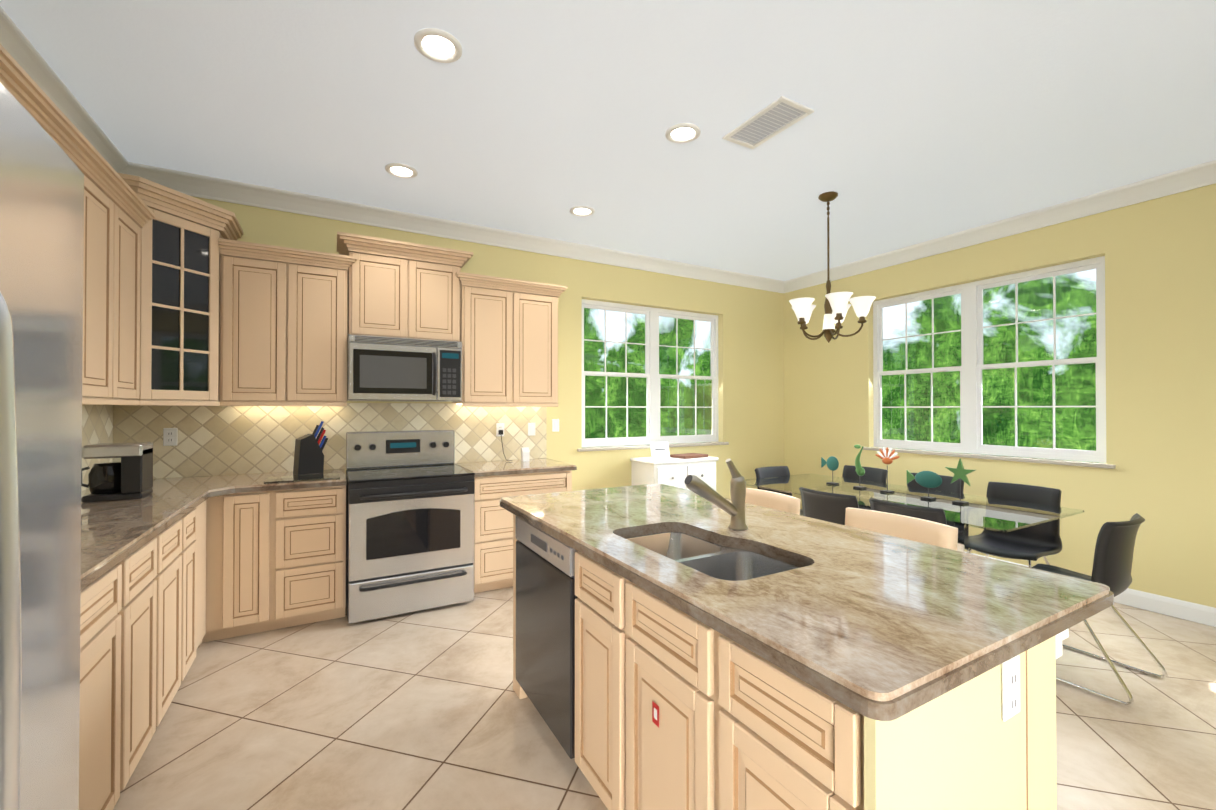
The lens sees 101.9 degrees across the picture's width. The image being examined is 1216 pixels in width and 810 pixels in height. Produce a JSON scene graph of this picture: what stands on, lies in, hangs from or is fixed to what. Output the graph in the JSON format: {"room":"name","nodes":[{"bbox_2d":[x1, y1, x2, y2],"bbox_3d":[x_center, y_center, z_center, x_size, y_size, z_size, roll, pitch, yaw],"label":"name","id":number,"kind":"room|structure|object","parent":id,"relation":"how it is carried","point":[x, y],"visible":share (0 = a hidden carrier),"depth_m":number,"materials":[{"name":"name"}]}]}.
{"room":"dining room and kitchen","nodes":[
{"label":"dining room and kitchen","id":0,"kind":"room"},
{"bbox_2d":[192,196,783,498],"bbox_3d":[-0.529,-0.050,4.685,6.480,2.920,0.200,0,-1,-29],"label":"wall","id":1,"kind":"structure","parent":0,"point":[751,376],"depth_m":4.95,"materials":[{"name":"beige paint"}]},
{"bbox_2d":[0,72,43,128],"bbox_3d":[-2.012,-0.521,1.439,0.301,0.972,0.493,0,-1,-29],"label":"upper cabinet","id":2,"kind":"object","parent":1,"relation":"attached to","point":[35,112],"depth_m":1.62,"materials":[{"name":"beige wood"}]},
{"bbox_2d":[0,6,131,174],"bbox_3d":[-1.178,-1.487,-0.257,0.096,0.120,7.800,0,-1,-29],"label":"crown molding","id":3,"kind":"structure","parent":1,"relation":"attached to","point":[24,54],"depth_m":2.33,"materials":[{"name":"white wood"}]},
{"bbox_2d":[44,116,91,399],"bbox_3d":[-2.198,-0.519,1.771,0.301,0.972,0.493,0,-1,-29],"label":"upper cabinet","id":4,"kind":"object","parent":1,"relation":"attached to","point":[86,168],"depth_m":2.08,"materials":[{"name":"beige wood"}]},
{"bbox_2d":[81,405,116,490],"bbox_3d":[-2.397,0.218,1.814,0.010,0.497,2.968,0,-1,-29],"label":"tile backsplash","id":5,"kind":"structure","parent":1,"relation":"attached to","point":[99,422],"depth_m":2.90,"materials":[{"name":"beige tile"}]},
{"bbox_2d":[82,168,123,403],"bbox_3d":[-2.385,-0.516,2.103,0.301,0.972,0.493,0,-1,-29],"label":"upper cabinet","id":6,"kind":"object","parent":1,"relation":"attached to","point":[106,338],"depth_m":2.28,"materials":[{"name":"beige wood"}]},
{"bbox_2d":[124,200,147,403],"bbox_3d":[-2.560,-0.514,2.415,0.301,0.972,0.447,0,-1,-29],"label":"upper cabinet","id":7,"kind":"object","parent":1,"relation":"attached to","point":[133,222],"depth_m":2.56,"materials":[{"name":"beige wood"}]},
{"bbox_2d":[118,173,242,405],"bbox_3d":[-2.655,-0.605,2.954,0.667,1.218,0.737,0,-1,-29],"label":"upper cabinet","id":8,"kind":"object","parent":1,"relation":"attached to","point":[181,233],"visible":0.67,"depth_m":2.87,"materials":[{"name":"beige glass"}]},
{"bbox_2d":[219,244,299,403],"bbox_3d":[-2.346,-0.500,3.349,0.412,0.959,0.345,0,-1,-29],"label":"upper cabinet","id":9,"kind":"object","parent":1,"relation":"attached to","point":[283,327],"depth_m":3.20,"materials":[{"name":"beige wood"}]},
{"bbox_2d":[300,256,351,403],"bbox_3d":[-2.084,-0.499,3.496,0.411,0.959,0.345,0,-1,-29],"label":"upper cabinet","id":10,"kind":"object","parent":1,"relation":"attached to","point":[323,283],"depth_m":3.38,"materials":[{"name":"beige wood"}]},
{"bbox_2d":[117,403,545,478],"bbox_3d":[-1.833,0.234,3.827,2.903,0.497,0.010,0,-1,-29],"label":"tile backsplash","id":11,"kind":"structure","parent":1,"relation":"attached to","point":[221,440],"depth_m":3.55,"materials":[{"name":"beige tile"}]},
{"bbox_2d":[163,428,177,445],"bbox_3d":[-2.869,0.209,3.234,0.072,0.116,0.008,0,-1,-29],"label":"electrical outlet plate","id":12,"kind":"object","parent":11,"relation":"attached to","point":[170,435],"depth_m":3.23,"materials":[{"name":"white plastic"}]},
{"bbox_2d":[496,423,503,436],"bbox_3d":[-0.942,0.217,4.316,0.072,0.116,0.008,0,-1,-29],"label":"electrical outlet plate","id":13,"kind":"object","parent":11,"relation":"attached to","point":[499,426],"depth_m":4.31,"materials":[{"name":"white plastic"}]},
{"bbox_2d":[528,423,534,435],"bbox_3d":[-0.689,0.218,4.458,0.072,0.116,0.008,0,-1,-29],"label":"electrical outlet plate","id":14,"kind":"object","parent":11,"relation":"attached to","point":[531,426],"depth_m":4.45,"materials":[{"name":"white plastic"}]},
{"bbox_2d":[344,244,419,338],"bbox_3d":[-1.704,-0.795,3.711,0.441,0.605,0.345,0,-1,-29],"label":"upper cabinet","id":15,"kind":"object","parent":1,"relation":"attached to","point":[384,294],"depth_m":3.56,"materials":[{"name":"beige wood"}]},
{"bbox_2d":[347,334,461,401],"bbox_3d":[-1.532,-0.257,3.729,0.772,0.456,0.446,0,-1,-29],"label":"microwave","id":16,"kind":"object","parent":15,"relation":"attached to","point":[380,368],"visible":1,"depth_m":3.56,"materials":[{"name":"silver metal"}]},
{"bbox_2d":[420,256,463,343],"bbox_3d":[-1.417,-0.794,3.872,0.441,0.605,0.345,0,-1,-29],"label":"upper cabinet","id":17,"kind":"object","parent":1,"relation":"attached to","point":[441,281],"depth_m":3.76,"materials":[{"name":"beige wood"}]},
{"bbox_2d":[132,162,783,292],"bbox_3d":[-0.451,-1.450,4.568,5.850,0.120,0.095,0,-1,-29],"label":"crown molding","id":18,"kind":"structure","parent":1,"relation":"attached to","point":[191,184],"depth_m":3.96,"materials":[{"name":"white wood"}]},
{"bbox_2d":[453,280,523,403],"bbox_3d":[-1.014,-0.489,4.097,0.464,0.949,0.345,0,-1,-29],"label":"upper cabinet","id":19,"kind":"object","parent":1,"relation":"attached to","point":[493,313],"depth_m":3.95,"materials":[{"name":"beige wood"}]},
{"bbox_2d":[520,288,559,403],"bbox_3d":[-0.708,-0.488,4.269,0.463,0.949,0.345,0,-1,-29],"label":"upper cabinet","id":20,"kind":"object","parent":1,"relation":"attached to","point":[539,326],"depth_m":4.15,"materials":[{"name":"beige wood"}]},
{"bbox_2d":[552,419,558,431],"bbox_3d":[-0.486,0.189,4.586,0.072,0.116,0.008,0,-1,-29],"label":"switch plate","id":21,"kind":"object","parent":1,"relation":"attached to","point":[555,425],"visible":1,"depth_m":4.58,"materials":[{"name":"white plastic"}]},
{"bbox_2d":[582,299,718,447],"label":"window","id":22,"kind":"structure","parent":1,"relation":"in","point":[652,375],"depth_m":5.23,"materials":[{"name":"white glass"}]},
{"bbox_2d":[577,442,728,451],"bbox_3d":[0.519,0.432,5.175,1.890,0.028,0.115,0,-1,-29],"label":"sill","id":23,"kind":"structure","parent":1,"relation":"attached to","point":[644,446],"depth_m":5.01,"materials":[{"name":"white wood"}]},
{"bbox_2d":[0,0,1215,280],"bbox_3d":[1.430,-1.587,1.209,6.480,0.100,8.200,0,-1,-29],"label":"ceiling","id":24,"kind":"structure","parent":0,"point":[926,120],"depth_m":2.52,"materials":[{"name":"white paint"}]},
{"bbox_2d":[385,163,417,178],"bbox_3d":[-1.339,-1.514,3.197,0.196,0.012,0.196,0,-1,-29],"label":"recessed light","id":25,"kind":"object","parent":24,"relation":"in","point":[400,170],"visible":1,"depth_m":3.19,"materials":[{"name":"white"}]},
{"bbox_2d":[414,28,461,62],"bbox_3d":[-0.722,-1.523,2.099,0.196,0.012,0.196,0,-1,-29],"label":"recessed light","id":26,"kind":"object","parent":24,"relation":"in","point":[438,45],"visible":1,"depth_m":2.09,"materials":[{"name":"white"}]},
{"bbox_2d":[570,206,594,216],"bbox_3d":[-0.201,-1.510,3.848,0.196,0.012,0.196,0,-1,-29],"label":"recessed light","id":27,"kind":"object","parent":24,"relation":"in","point":[582,211],"visible":0.98,"depth_m":3.84,"materials":[{"name":"white"}]},
{"bbox_2d":[665,123,700,142],"bbox_3d":[0.420,-1.518,2.763,0.196,0.012,0.196,0,-1,-29],"label":"recessed light","id":28,"kind":"object","parent":24,"relation":"in","point":[683,133],"visible":1,"depth_m":2.75,"materials":[{"name":"white plastic"}]},
{"bbox_2d":[722,96,813,149],"bbox_3d":[0.858,-1.518,2.676,0.240,0.014,0.430,0,-1,-29],"label":"ceiling vent","id":29,"kind":"object","parent":24,"relation":"in","point":[777,116],"visible":1,"depth_m":2.66,"materials":[{"name":"white metal"}]},
{"bbox_2d":[789,191,875,342],"bbox_3d":[1.584,-0.983,3.585,0.585,1.069,0.565,0,-1,-29],"label":"pendant chandelier","id":30,"kind":"object","parent":24,"relation":"hanging from","point":[836,306],"visible":1,"depth_m":3.50,"materials":[{"name":"white glass"}]},
{"bbox_2d":[113,586,1215,809],"bbox_3d":[1.430,1.433,1.186,6.480,0.100,8.200,0,-1,-29],"label":"floor","id":31,"kind":"structure","parent":0,"point":[427,709],"depth_m":2.15,"materials":[{"name":"tile"}]},
{"bbox_2d":[0,83,83,809],"bbox_3d":[-1.037,0.477,0.318,0.860,1.792,0.890,0,-1,-29],"label":"refrigerator","id":32,"kind":"object","parent":31,"relation":"on","point":[41,248],"visible":1,"depth_m":0.73,"materials":[{"name":"grey metal"}]},
{"bbox_2d":[79,549,138,809],"bbox_3d":[-1.767,0.943,1.298,0.601,0.876,0.592,0,-1,-29],"label":"base cabinet","id":33,"kind":"object","parent":31,"relation":"on","point":[109,606],"depth_m":1.55,"materials":[{"name":"beige wood"}]},
{"bbox_2d":[135,526,170,767],"bbox_3d":[-1.973,0.946,1.664,0.601,0.876,0.512,0,-1,-29],"label":"base cabinet","id":34,"kind":"object","parent":31,"relation":"on","point":[157,611],"depth_m":1.92,"materials":[{"name":"beige wood"}]},
{"bbox_2d":[167,511,190,708],"bbox_3d":[-2.159,0.949,1.996,0.601,0.876,0.512,0,-1,-29],"label":"base cabinet","id":35,"kind":"object","parent":31,"relation":"on","point":[179,576],"depth_m":2.26,"materials":[{"name":"beige wood"}]},
{"bbox_2d":[191,502,202,664],"bbox_3d":[-2.309,0.951,2.263,0.601,0.876,0.366,0,-1,-29],"label":"base cabinet","id":36,"kind":"object","parent":31,"relation":"on","point":[197,513],"depth_m":2.55,"materials":[{"name":"beige wood"}]},
{"bbox_2d":[203,496,214,642],"bbox_3d":[-2.459,0.953,2.530,0.601,0.876,0.379,0,-1,-29],"label":"base cabinet","id":37,"kind":"object","parent":31,"relation":"on","point":[209,504],"depth_m":2.86,"materials":[{"name":"beige wood"}]},
{"bbox_2d":[215,490,274,639],"bbox_3d":[-2.300,0.958,3.201,0.255,0.876,0.626,0,-1,-29],"label":"base cabinet","id":38,"kind":"object","parent":31,"relation":"on","point":[244,521],"depth_m":2.93,"materials":[{"name":"beige wood"}]},
{"bbox_2d":[81,475,240,590],"bbox_3d":[-2.086,0.489,1.986,0.720,0.039,2.967,0,-1,-29],"label":"countertop","id":39,"kind":"structure","parent":38,"relation":"on","point":[114,533],"depth_m":2.08,"materials":[{"name":"brown stone"}]},
{"bbox_2d":[81,442,152,502],"bbox_3d":[-2.499,0.335,2.497,0.256,0.275,0.190,0,-1,-29],"label":"coffee maker","id":40,"kind":"object","parent":39,"relation":"on","point":[129,476],"visible":0.98,"depth_m":2.45,"materials":[{"name":"black plastic"}]},
{"bbox_2d":[275,486,345,628],"bbox_3d":[-2.046,0.959,3.344,0.461,0.876,0.626,0,-1,-29],"label":"base cabinet","id":41,"kind":"object","parent":31,"relation":"on","point":[310,523],"depth_m":3.09,"materials":[{"name":"beige wood"}]},
{"bbox_2d":[213,469,346,492],"bbox_3d":[-2.127,0.499,3.288,0.664,0.039,0.657,0,-1,-29],"label":"countertop","id":42,"kind":"structure","parent":41,"relation":"on","point":[254,482],"depth_m":3.11,"materials":[{"name":"brown stone"}]},
{"bbox_2d":[264,473,339,482],"bbox_3d":[-1.983,0.474,3.216,0.410,0.007,0.270,0,-1,-29],"label":"cutting board","id":43,"kind":"object","parent":42,"relation":"on","point":[276,479],"visible":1,"depth_m":3.20,"materials":[{"name":"clear glass"}]},
{"bbox_2d":[293,421,327,474],"bbox_3d":[-2.094,0.297,3.491,0.100,0.366,0.206,0,-1,41],"label":"knife block","id":44,"kind":"object","parent":42,"relation":"on","point":[308,456],"visible":1,"depth_m":3.44,"materials":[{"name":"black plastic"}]},
{"bbox_2d":[346,430,474,623],"bbox_3d":[-1.444,0.800,3.573,0.794,1.198,0.790,0,-1,-29],"label":"range","id":45,"kind":"object","parent":31,"relation":"on","point":[409,539],"visible":1,"depth_m":3.32,"materials":[{"name":"grey metal"}]},
{"bbox_2d":[473,470,571,592],"bbox_3d":[-0.787,0.965,4.050,0.805,0.876,0.626,0,-1,-29],"label":"base cabinet","id":46,"kind":"object","parent":31,"relation":"on","point":[493,524],"depth_m":3.68,"materials":[{"name":"beige wood"}]},
{"bbox_2d":[454,458,576,476],"bbox_3d":[-0.774,0.505,4.053,0.832,0.039,0.649,0,-1,-29],"label":"countertop","id":47,"kind":"structure","parent":46,"relation":"on","point":[503,467],"depth_m":3.88,"materials":[{"name":"brown stone"}]},
{"bbox_2d":[499,430,511,460],"bbox_3d":[-0.889,0.350,4.276,0.090,0.266,0.113,0,-1,-29],"label":"cord","id":48,"kind":"object","parent":47,"relation":"on","point":[501,432],"visible":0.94,"depth_m":4.29,"materials":[{"name":"black plastic"}]},
{"bbox_2d":[521,447,529,461],"bbox_3d":[-0.714,0.426,4.256,0.064,0.120,0.060,0,-1,-29],"label":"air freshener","id":49,"kind":"object","parent":47,"relation":"on","point":[525,454],"visible":1,"depth_m":4.24,"materials":[{"name":"white plastic"}]},
{"bbox_2d":[515,516,577,758],"bbox_3d":[-0.058,0.952,2.177,0.528,0.871,0.612,0,-1,-29],"label":"dishwasher","id":50,"kind":"object","parent":31,"relation":"on","point":[546,596],"visible":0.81,"depth_m":1.97,"materials":[{"name":"grey metal"}]},
{"bbox_2d":[630,456,718,490],"bbox_3d":[0.675,0.971,4.964,0.800,0.878,0.438,0,-1,-29],"label":"dresser","id":51,"kind":"object","parent":31,"relation":"on","point":[674,472],"visible":0.31,"depth_m":4.79,"materials":[{"name":"white wood"}]},
{"bbox_2d":[650,442,669,459],"bbox_3d":[0.504,0.447,4.863,0.220,0.167,0.074,0,-1,-29],"label":"card sign","id":52,"kind":"object","parent":51,"relation":"on","point":[659,450],"visible":1,"depth_m":4.84,"materials":[{"name":"white paper"}]},
{"bbox_2d":[670,453,707,458],"bbox_3d":[0.824,0.518,5.028,0.340,0.028,0.222,0,-1,-37],"label":"book","id":53,"kind":"object","parent":51,"relation":"on","point":[689,455],"visible":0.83,"depth_m":4.96,"materials":[{"name":"brown paper"}]},
{"bbox_2d":[745,488,800,514],"bbox_3d":[0.737,0.943,2.715,0.475,0.902,0.478,0,-1,-29],"label":"bar stool","id":54,"kind":"object","parent":31,"relation":"on","point":[776,501],"visible":0.1,"depth_m":2.76,"materials":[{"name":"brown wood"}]},
{"bbox_2d":[754,466,802,515],"bbox_3d":[1.603,0.991,4.413,0.497,0.831,0.544,0,-1,-29],"label":"dining chair","id":55,"kind":"object","parent":31,"relation":"on","point":[770,471],"visible":0.19,"depth_m":4.60,"materials":[{"name":"black leather"}]},
{"bbox_2d":[504,507,1068,809],"bbox_3d":[0.299,0.947,1.780,0.754,0.877,1.862,0,-1,-29],"label":"kitchen island","id":56,"kind":"object","parent":31,"relation":"on","point":[770,659],"depth_m":1.07,"materials":[{"name":"beige wood"}]},
{"bbox_2d":[500,483,1113,730],"bbox_3d":[0.369,0.488,1.893,1.005,0.040,2.020,0,-1,-29],"label":"island countertop","id":57,"kind":"structure","parent":56,"relation":"on","point":[893,626],"depth_m":1.21,"materials":[{"name":"brown stone"}]},
{"bbox_2d":[624,527,799,582],"bbox_3d":[0.321,0.605,1.645,0.420,0.222,0.676,0,-1,-29],"label":"sink","id":58,"kind":"object","parent":57,"relation":"in","point":[723,558],"depth_m":1.72,"materials":[{"name":"silver metal"}]},
{"bbox_2d":[684,458,747,530],"bbox_3d":[0.404,0.334,1.824,0.274,0.266,0.075,0,-1,-29],"label":"faucet","id":59,"kind":"object","parent":57,"relation":"on","point":[735,508],"visible":1,"depth_m":1.84,"materials":[{"name":"silver metal"}]},
{"bbox_2d":[1001,655,1019,721],"bbox_3d":[0.824,0.577,1.006,0.070,0.120,0.009,0,-1,-29],"label":"outlet","id":60,"kind":"object","parent":56,"relation":"attached to","point":[1010,672],"visible":0.85,"depth_m":1.00,"materials":[{"name":"white plastic"}]},
{"bbox_2d":[799,487,858,524],"bbox_3d":[1.595,0.982,3.334,0.544,0.831,0.497,0,-1,-29],"label":"dining chair","id":61,"kind":"object","parent":31,"relation":"on","point":[826,506],"visible":0.21,"depth_m":3.21,"materials":[{"name":"black leather"}]},
{"bbox_2d":[842,465,886,509],"bbox_3d":[2.226,0.991,4.481,0.544,0.831,0.497,0,-1,-29],"label":"dining chair","id":62,"kind":"object","parent":31,"relation":"on","point":[872,474],"visible":0.12,"depth_m":4.56,"materials":[{"name":"black leather"}]},
{"bbox_2d":[845,507,957,550],"bbox_3d":[1.116,0.938,2.080,0.475,0.902,0.478,0,-1,-29],"label":"bar stool","id":63,"kind":"object","parent":31,"relation":"on","point":[919,530],"visible":0.08,"depth_m":2.15,"materials":[{"name":"beige leather"}]},
{"bbox_2d":[869,497,946,524],"bbox_3d":[1.861,0.979,2.922,0.544,0.831,0.497,0,-1,-29],"label":"dining chair","id":64,"kind":"object","parent":31,"relation":"on","point":[932,514],"visible":0.1,"depth_m":2.77,"materials":[{"name":"black leather"}]},
{"bbox_2d":[745,473,1083,552],"bbox_3d":[1.999,1.026,3.647,1.040,0.748,1.990,0,-1,-29],"label":"dining table","id":65,"kind":"object","parent":31,"relation":"on","point":[995,514],"visible":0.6,"depth_m":3.29,"materials":[{"name":"clear glass"}]},
{"bbox_2d":[821,456,838,484],"bbox_3d":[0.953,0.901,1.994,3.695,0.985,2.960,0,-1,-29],"label":"fish figurine","id":66,"kind":"object","parent":65,"relation":"on","point":[832,462],"visible":1,"depth_m":4.08,"materials":[{"name":"teal ceramic"}]},
{"bbox_2d":[853,445,866,488],"bbox_3d":[1.976,0.482,3.876,0.070,0.341,0.089,0,-1,-29],"label":"seahorse figurine","id":67,"kind":"object","parent":65,"relation":"on","point":[860,470],"visible":1,"depth_m":3.87,"materials":[{"name":"green ceramic"}]},
{"bbox_2d":[875,447,899,492],"bbox_3d":[2.085,0.481,3.683,0.070,0.340,0.188,0,-1,-29],"label":"figurine","id":68,"kind":"object","parent":65,"relation":"on","point":[886,456],"visible":1,"depth_m":3.68,"materials":[{"name":"orange ceramic"}]},
{"bbox_2d":[907,470,941,499],"bbox_3d":[2.201,0.552,3.435,0.070,0.194,0.235,0,-1,-29],"label":"fish figurine","id":69,"kind":"object","parent":65,"relation":"on","point":[929,479],"visible":1,"depth_m":3.40,"materials":[{"name":"teal ceramic"}]},
{"bbox_2d":[945,458,974,504],"bbox_3d":[2.325,0.500,3.255,0.070,0.295,0.181,0,-1,-29],"label":"figurine","id":70,"kind":"object","parent":65,"relation":"on","point":[960,472],"visible":1,"depth_m":3.25,"materials":[{"name":"green ceramic"}]},
{"bbox_2d":[907,473,963,526],"bbox_3d":[2.513,0.987,3.930,0.544,0.831,0.497,0,-1,-29],"label":"dining chair","id":71,"kind":"object","parent":31,"relation":"on","point":[947,486],"visible":0.06,"depth_m":3.95,"materials":[{"name":"black leather"}]},
{"bbox_2d":[969,482,1061,566],"bbox_3d":[2.784,0.983,3.406,0.544,0.831,0.497,0,-1,-29],"label":"dining chair","id":72,"kind":"object","parent":31,"relation":"on","point":[1030,544],"visible":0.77,"depth_m":3.40,"materials":[{"name":"black leather"}]},
{"bbox_2d":[1031,513,1167,706],"bbox_3d":[2.479,0.977,2.609,0.497,0.831,0.544,0,-1,-29],"label":"dining chair","id":73,"kind":"object","parent":31,"relation":"on","point":[1113,555],"visible":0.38,"depth_m":2.40,"materials":[{"name":"black leather"}]},
{"bbox_2d":[784,183,1215,607],"bbox_3d":[4.168,-0.065,2.735,0.200,2.920,7.800,0,-1,-29],"label":"wall","id":74,"kind":"structure","parent":0,"point":[1159,254],"depth_m":3.49,"materials":[{"name":"beige paint"}]},
{"bbox_2d":[873,256,1105,462],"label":"window","id":75,"kind":"structure","parent":74,"relation":"in","point":[972,367],"depth_m":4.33,"materials":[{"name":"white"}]},
{"bbox_2d":[863,447,1115,468],"bbox_3d":[3.166,0.446,4.347,0.115,0.028,1.900,0,-1,-29],"label":"sill","id":76,"kind":"structure","parent":74,"relation":"attached to","point":[1049,461],"depth_m":4.07,"materials":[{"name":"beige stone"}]},
{"bbox_2d":[784,160,1215,292],"bbox_3d":[4.039,-1.465,2.673,0.096,0.120,7.800,0,-1,-29],"label":"crown molding","id":77,"kind":"structure","parent":74,"relation":"attached to","point":[1204,174],"depth_m":3.88,"materials":[{"name":"white wood"}]},
{"bbox_2d":[970,553,1215,626],"bbox_3d":[4.074,1.335,2.671,0.016,0.117,7.800,0,-1,-29],"label":"baseboard","id":78,"kind":"structure","parent":74,"relation":"attached to","point":[1191,611],"depth_m":3.27,"materials":[{"name":"white wood"}]}
]}

